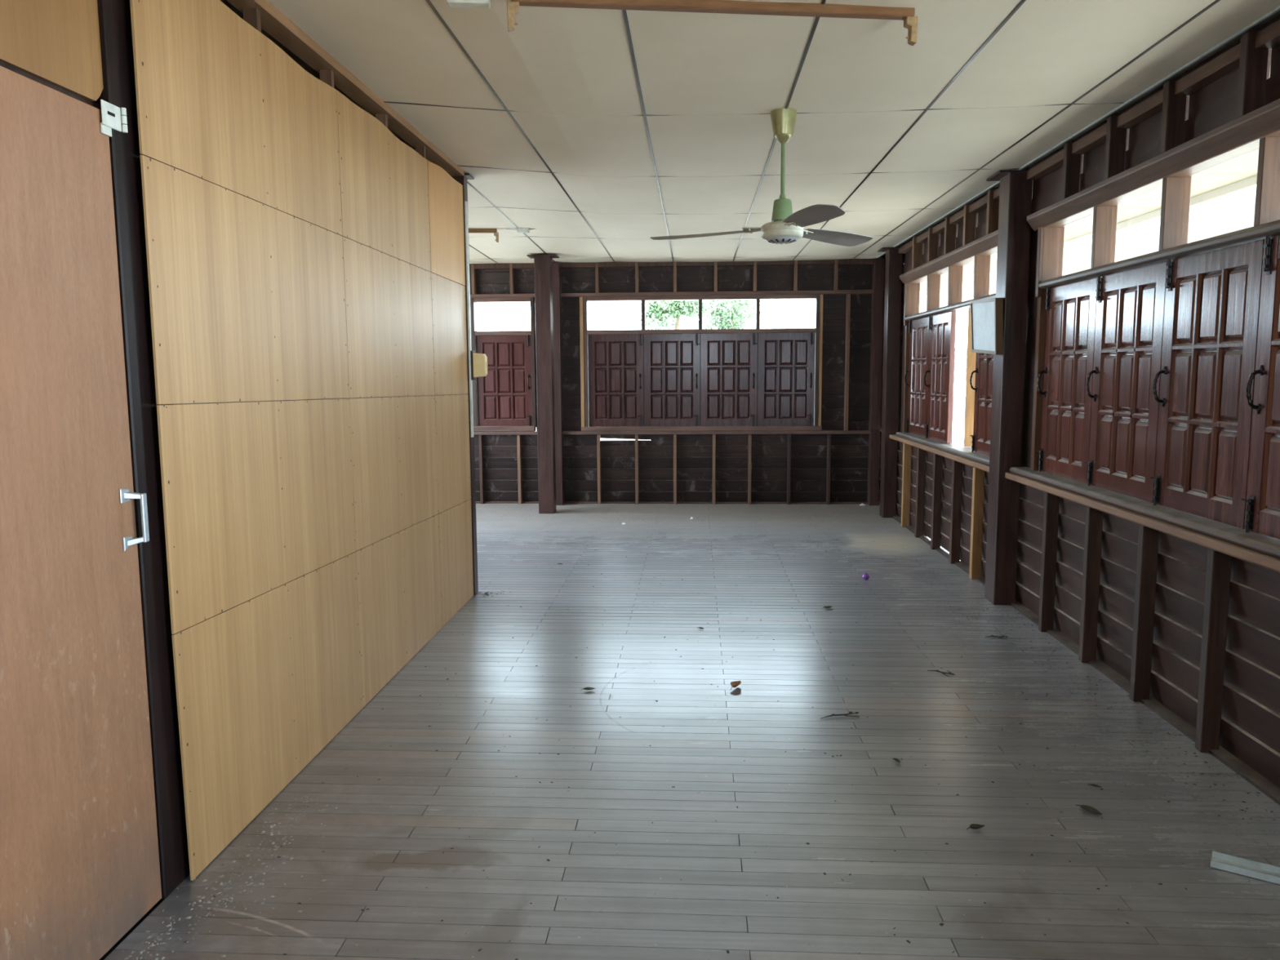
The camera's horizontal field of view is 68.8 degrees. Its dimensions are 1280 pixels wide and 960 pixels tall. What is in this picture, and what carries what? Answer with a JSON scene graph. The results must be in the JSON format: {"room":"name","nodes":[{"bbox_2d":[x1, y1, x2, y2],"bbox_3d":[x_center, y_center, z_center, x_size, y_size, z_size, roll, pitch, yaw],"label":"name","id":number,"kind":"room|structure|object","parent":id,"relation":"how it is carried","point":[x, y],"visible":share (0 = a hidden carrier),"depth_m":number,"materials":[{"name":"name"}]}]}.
{"room":"empty wooden house","nodes":[
{"label":"empty wooden house","id":0,"kind":"room"},
{"bbox_2d":[129,0,476,880],"bbox_3d":[-1.210,-0.295,3.290,0.198,2.500,4.452,0,7,3],"label":"wall","id":1,"kind":"structure","parent":0,"point":[308,265],"depth_m":3.02,"materials":[{"name":"brown wood"}]},
{"bbox_2d":[0,0,190,959],"bbox_3d":[-1.288,-0.126,1.841,0.152,2.500,1.090,0,7,3],"label":"door","id":2,"kind":"structure","parent":1,"relation":"in","point":[93,830],"depth_m":2.05,"materials":[{"name":"brown wood"}]},
{"bbox_2d":[470,350,487,379],"bbox_3d":[-0.944,-0.671,5.466,0.100,0.170,0.065,0,7,3],"label":"switch box","id":3,"kind":"object","parent":1,"relation":"attached to","point":[478,361],"visible":1,"depth_m":5.44,"materials":[{"name":"beige plastic"}]},
{"bbox_2d":[469,256,884,504],"bbox_3d":[-0.405,-1.058,9.317,5.700,2.650,0.145,0,7,3],"label":"wall","id":4,"kind":"structure","parent":0,"point":[826,463],"depth_m":9.31,"materials":[{"name":"brown wood"}]},
{"bbox_2d":[470,297,537,426],"bbox_3d":[-1.359,-1.169,9.359,0.634,1.294,0.127,0,7,3],"label":"window","id":5,"kind":"structure","parent":4,"relation":"in","point":[506,396],"depth_m":9.36,"materials":[{"name":"brown wood"}]},
{"bbox_2d":[475,335,533,426],"bbox_3d":[-1.358,-0.992,9.378,0.560,0.910,0.034,0,7,3],"label":"shutter","id":6,"kind":"object","parent":5,"relation":"attached to","point":[504,397],"depth_m":9.37,"materials":[{"name":"red wood"}]},
{"bbox_2d":[579,293,820,431],"bbox_3d":[0.582,-1.151,9.247,2.344,1.329,0.127,0,7,3],"label":"window","id":7,"kind":"structure","parent":4,"relation":"in","point":[757,376],"depth_m":9.24,"materials":[{"name":"brown wood"}]},
{"bbox_2d":[587,333,644,426],"bbox_3d":[-0.239,-0.991,9.313,0.550,0.910,0.034,0,7,3],"label":"shutter","id":8,"kind":"object","parent":7,"relation":"attached to","point":[615,362],"depth_m":9.30,"materials":[{"name":"brown wood"}]},
{"bbox_2d":[644,333,700,426],"bbox_3d":[0.318,-0.991,9.280,0.555,0.910,0.034,0,7,3],"label":"shutter","id":9,"kind":"object","parent":7,"relation":"attached to","point":[672,362],"depth_m":9.27,"materials":[{"name":"brown wood"}]},
{"bbox_2d":[700,333,757,426],"bbox_3d":[0.879,-0.991,9.247,0.556,0.910,0.034,0,7,3],"label":"shutter","id":10,"kind":"object","parent":7,"relation":"attached to","point":[729,361],"depth_m":9.24,"materials":[{"name":"brown wood"}]},
{"bbox_2d":[756,332,815,426],"bbox_3d":[1.439,-0.990,9.214,0.555,0.910,0.034,0,7,3],"label":"shutter","id":11,"kind":"object","parent":7,"relation":"attached to","point":[786,361],"depth_m":9.20,"materials":[{"name":"brown wood"}]},
{"bbox_2d":[99,503,1279,959],"bbox_3d":[-0.650,0.951,3.881,5.650,0.120,11.600,0,7,3],"label":"floor","id":12,"kind":"structure","parent":0,"point":[628,900],"depth_m":3.00,"materials":[{"name":"grey wood"}]},
{"bbox_2d":[124,795,338,959],"bbox_3d":[-0.997,1.051,2.500,0.511,0.004,0.905,0,7,3],"label":"crumbs","id":13,"kind":"object","parent":12,"relation":"on","point":[326,805],"visible":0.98,"depth_m":2.44,"materials":[{"name":"grey"}]},
{"bbox_2d":[463,173,478,592],"bbox_3d":[-1.018,-0.539,5.541,0.104,2.460,0.125,0,7,3],"label":"timber post","id":14,"kind":"object","parent":12,"relation":"on","point":[468,176],"visible":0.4,"depth_m":5.58,"materials":[{"name":"brown wood"}]},
{"bbox_2d":[527,254,559,513],"bbox_3d":[-0.884,-0.879,8.751,0.266,2.392,0.205,0,7,3],"label":"timber post","id":15,"kind":"object","parent":12,"relation":"on","point":[543,268],"visible":1,"depth_m":8.68,"materials":[{"name":"brown wood"}]},
{"bbox_2d":[551,262,564,505],"bbox_3d":[-0.847,-0.941,9.291,0.142,2.390,0.145,0,7,3],"label":"timber post","id":16,"kind":"object","parent":12,"relation":"on","point":[557,281],"visible":0.51,"depth_m":9.23,"materials":[{"name":"brown wood"}]},
{"bbox_2d":[581,687,595,689],"bbox_3d":[-0.218,0.877,3.917,0.062,0.009,0.025,-1,7,-8],"label":"fallen leaf","id":17,"kind":"object","parent":12,"relation":"on","point":[584,688],"visible":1,"depth_m":3.92,"materials":[{"name":"plant"}]},
{"bbox_2d":[183,506,1275,959],"bbox_3d":[0.585,0.677,5.630,3.056,0.004,7.183,0,7,3],"label":"crumbs","id":18,"kind":"object","parent":12,"relation":"on","point":[941,924],"visible":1,"depth_m":3.15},
{"bbox_2d":[729,680,741,690],"bbox_3d":[0.403,0.865,3.938,0.041,0.021,0.101,4,8,30],"label":"fallen leaf","id":19,"kind":"object","parent":12,"relation":"on","point":[734,684],"visible":1,"depth_m":3.95,"materials":[{"name":"brown plant"}]},
{"bbox_2d":[285,515,1225,925],"bbox_3d":[0.592,0.679,5.615,2.853,0.003,6.813,0,7,3],"label":"pale specks","id":20,"kind":"object","parent":12,"relation":"on","point":[734,516],"visible":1,"depth_m":3.27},
{"bbox_2d":[821,711,858,718],"bbox_3d":[0.773,0.907,3.611,0.166,0.009,0.046,-1,7,-5],"label":"twig","id":21,"kind":"object","parent":12,"relation":"on","point":[851,712],"visible":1,"depth_m":3.60,"materials":[{"name":"brown wood"}]},
{"bbox_2d":[862,573,869,580],"bbox_3d":[1.438,0.614,5.946,0.044,0.048,0.043,0,7,3],"label":"ball","id":22,"kind":"object","parent":12,"relation":"on","point":[865,576],"visible":1,"depth_m":5.93,"materials":[{"name":"purple plastic"}]},
{"bbox_2d":[866,257,884,505],"bbox_3d":[2.301,-0.942,9.122,0.097,2.390,0.115,0,7,3],"label":"timber post","id":23,"kind":"object","parent":12,"relation":"on","point":[878,265],"visible":1,"depth_m":9.07,"materials":[{"name":"brown wood"}]},
{"bbox_2d":[877,247,902,517],"bbox_3d":[2.219,-0.854,8.385,0.179,2.388,0.215,0,7,3],"label":"timber post","id":24,"kind":"object","parent":12,"relation":"on","point":[893,268],"visible":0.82,"depth_m":8.30,"materials":[{"name":"brown wood"}]},
{"bbox_2d":[927,670,955,676],"bbox_3d":[1.327,0.845,4.113,0.046,0.009,0.114,-6,9,-39],"label":"twig","id":25,"kind":"object","parent":12,"relation":"on","point":[943,673],"visible":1,"depth_m":4.09,"materials":[{"name":"brown wood"}]},
{"bbox_2d":[966,823,984,830],"bbox_3d":[0.974,1.009,2.712,0.060,0.011,0.024,-2,7,-14],"label":"fallen leaf","id":26,"kind":"object","parent":12,"relation":"on","point":[975,826],"visible":1,"depth_m":2.72,"materials":[{"name":"brown plant"}]},
{"bbox_2d":[985,635,1007,639],"bbox_3d":[1.776,0.779,4.654,0.104,0.009,0.045,3,7,23],"label":"twig","id":27,"kind":"object","parent":12,"relation":"on","point":[1002,636],"visible":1,"depth_m":4.65,"materials":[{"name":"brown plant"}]},
{"bbox_2d":[984,169,1032,604],"bbox_3d":[2.034,-0.488,5.253,0.182,2.388,0.232,0,7,3],"label":"timber post","id":28,"kind":"object","parent":12,"relation":"on","point":[1015,192],"visible":0.87,"depth_m":5.17,"materials":[{"name":"brown wood"}]},
{"bbox_2d":[969,297,1003,354],"bbox_3d":[1.985,-0.879,5.348,0.048,0.327,0.520,0,7,3],"label":"framed panel","id":29,"kind":"object","parent":28,"relation":"hanging from","point":[986,314],"visible":1,"depth_m":5.28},
{"bbox_2d":[1075,804,1102,814],"bbox_3d":[1.355,0.995,2.821,0.034,0.008,0.083,-5,8,-35],"label":"fallen leaf","id":30,"kind":"object","parent":12,"relation":"on","point":[1088,808],"visible":1,"depth_m":2.82,"materials":[{"name":"plant"}]},
{"bbox_2d":[1087,783,1102,787],"bbox_3d":[1.454,0.977,2.986,0.042,0.004,0.017,4,8,32],"label":"fallen leaf","id":31,"kind":"object","parent":12,"relation":"on","point":[1091,784],"visible":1,"depth_m":2.99,"materials":[{"name":"brown plant"}]},
{"bbox_2d":[1210,850,1279,884],"bbox_3d":[1.799,1.043,2.350,0.620,0.018,0.062,4,8,35],"label":"channel","id":32,"kind":"object","parent":12,"relation":"on","point":[1268,873],"visible":1,"depth_m":2.48,"materials":[{"name":"silver metal"}]},
{"bbox_2d":[220,0,1279,263],"bbox_3d":[0.184,-1.634,3.555,7.550,0.320,12.050,0,7,3],"label":"ceiling","id":33,"kind":"structure","parent":0,"point":[602,133],"depth_m":3.70,"materials":[{"name":"white"}]},
{"bbox_2d":[446,0,490,8],"bbox_3d":[-0.504,-1.372,2.666,0.271,0.034,0.056,-1,7,-5],"label":"box","id":34,"kind":"object","parent":33,"relation":"attached to","point":[451,3],"visible":1,"depth_m":2.66,"materials":[{"name":"white paint"}]},
{"bbox_2d":[468,228,498,242],"bbox_3d":[-1.696,-1.885,7.206,1.201,0.103,0.038,-1,7,-3],"label":"batten","id":35,"kind":"object","parent":33,"relation":"attached to","point":[494,231],"visible":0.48,"depth_m":7.21,"materials":[{"name":"brown wood"}]},
{"bbox_2d":[506,227,536,233],"bbox_3d":[-0.918,-1.930,7.226,0.241,0.034,0.056,0,7,3],"label":"box","id":36,"kind":"object","parent":33,"relation":"attached to","point":[519,230],"visible":1,"depth_m":7.21,"materials":[{"name":"white paint"}]},
{"bbox_2d":[506,0,918,45],"bbox_3d":[0.221,-1.328,2.691,1.196,0.103,0.038,-1,7,-6],"label":"batten","id":37,"kind":"object","parent":33,"relation":"attached to","point":[726,6],"visible":1,"depth_m":2.68,"materials":[{"name":"brown wood"}]},
{"bbox_2d":[649,107,873,246],"bbox_3d":[0.526,-1.241,3.792,0.995,0.526,0.982,0,7,3],"label":"ceiling fan","id":38,"kind":"object","parent":33,"relation":"hanging from","point":[785,227],"visible":1,"depth_m":3.84,"materials":[{"name":"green metal"}]},
{"bbox_2d":[879,13,1279,804],"bbox_3d":[2.023,-0.405,3.540,0.175,2.640,11.450,0,7,3],"label":"wall","id":39,"kind":"structure","parent":0,"point":[1180,610],"depth_m":3.74,"materials":[{"name":"brown wood"}]},
{"bbox_2d":[902,255,995,455],"bbox_3d":[2.262,-0.889,6.717,0.171,1.278,2.610,0,7,3],"label":"window","id":40,"kind":"structure","parent":39,"relation":"in","point":[930,334],"depth_m":6.91,"materials":[{"name":"brown wood"}]},
{"bbox_2d":[907,316,929,437],"bbox_3d":[2.294,-0.843,7.649,0.034,0.945,0.674,0,7,3],"label":"shutter","id":41,"kind":"object","parent":40,"relation":"attached to","point":[918,332],"depth_m":7.66,"materials":[{"name":"brown wood"}]},
{"bbox_2d":[927,311,955,443],"bbox_3d":[2.256,-0.768,7.009,0.034,0.945,0.604,0,7,3],"label":"shutter","id":42,"kind":"object","parent":40,"relation":"attached to","point":[942,326],"depth_m":6.95,"materials":[{"name":"brown wood"}]},
{"bbox_2d":[964,308,976,446],"bbox_3d":[2.287,-0.700,6.415,0.088,0.945,0.020,4,8,31],"label":"shutter","id":43,"kind":"object","parent":40,"relation":"attached to","point":[971,357],"depth_m":6.43,"materials":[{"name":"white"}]},
{"bbox_2d":[973,352,993,455],"bbox_3d":[2.185,-0.625,5.789,0.034,0.945,0.604,0,7,3],"label":"shutter","id":44,"kind":"object","parent":40,"relation":"attached to","point":[983,388],"depth_m":5.94,"materials":[{"name":"brown wood"}]},
{"bbox_2d":[1030,137,1279,539],"bbox_3d":[2.057,-0.530,3.652,0.120,1.278,2.575,0,7,3],"label":"window","id":45,"kind":"structure","parent":39,"relation":"in","point":[1157,374],"depth_m":3.58,"materials":[{"name":"brown wood"}]},
{"bbox_2d":[1040,277,1097,484],"bbox_3d":[2.115,-0.486,4.598,0.034,0.945,0.607,0,7,3],"label":"shutter","id":46,"kind":"object","parent":45,"relation":"attached to","point":[1068,317],"depth_m":4.59,"materials":[{"name":"brown wood"}]},
{"bbox_2d":[1088,261,1167,502],"bbox_3d":[2.079,-0.414,3.983,0.034,0.945,0.622,0,7,3],"label":"shutter","id":47,"kind":"object","parent":45,"relation":"attached to","point":[1130,309],"depth_m":3.96,"materials":[{"name":"brown wood"}]},
{"bbox_2d":[1153,239,1264,528],"bbox_3d":[2.042,-0.342,3.363,0.034,0.945,0.616,0,7,3],"label":"shutter","id":48,"kind":"object","parent":45,"relation":"attached to","point":[1211,308],"depth_m":3.33,"materials":[{"name":"brown wood"}]},
{"bbox_2d":[1244,235,1279,539],"bbox_3d":[2.006,-0.270,2.746,0.034,0.945,0.616,0,7,3],"label":"shutter","id":49,"kind":"object","parent":45,"relation":"attached to","point":[1262,468],"depth_m":2.99,"materials":[{"name":"brown wood"}]},
{"bbox_2d":[920,64,1271,306],"bbox_3d":[3.063,-1.641,4.308,1.830,0.435,18.552,0,7,3],"label":"sky","id":50,"kind":"structure","parent":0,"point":[1223,197],"depth_m":6.65,"materials":[{"name":"white"}]},
{"label":"outside","id":51,"kind":"structure","parent":0,"visible":0},
{"bbox_2d":[600,438,635,440],"bbox_3d":[1.478,1.055,25.250,120.000,0.100,130.000,0,7,3],"label":"ground","id":52,"kind":"structure","parent":51,"point":[602,439],"depth_m":54.13,"materials":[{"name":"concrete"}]},
{"bbox_2d":[637,300,711,329],"bbox_3d":[1.095,-3.030,29.693,2.507,7.011,2.271,0,7,3],"label":"leafy tree","id":53,"kind":"object","parent":52,"relation":"on","point":[664,309],"visible":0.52,"depth_m":28.84,"materials":[{"name":"green plant"}]},
{"bbox_2d":[645,320,705,329],"bbox_3d":[1.549,-4.019,41.797,2.700,6.150,4.800,0,7,3],"label":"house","id":54,"kind":"structure","parent":52,"relation":"on","point":[691,324],"depth_m":40.10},
{"bbox_2d":[697,299,765,328],"bbox_3d":[3.045,-3.421,32.636,2.557,7.083,2.665,0,7,3],"label":"leafy tree","id":55,"kind":"object","parent":52,"relation":"on","point":[724,315],"visible":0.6,"depth_m":31.65,"materials":[{"name":"green plant"}]},
{"bbox_2d":[919,291,971,448],"bbox_3d":[6.527,-1.429,19.076,4.800,6.200,5.080,0,7,3],"label":"house","id":56,"kind":"structure","parent":52,"relation":"on","point":[962,317],"depth_m":16.54,"materials":[{"name":"white"}]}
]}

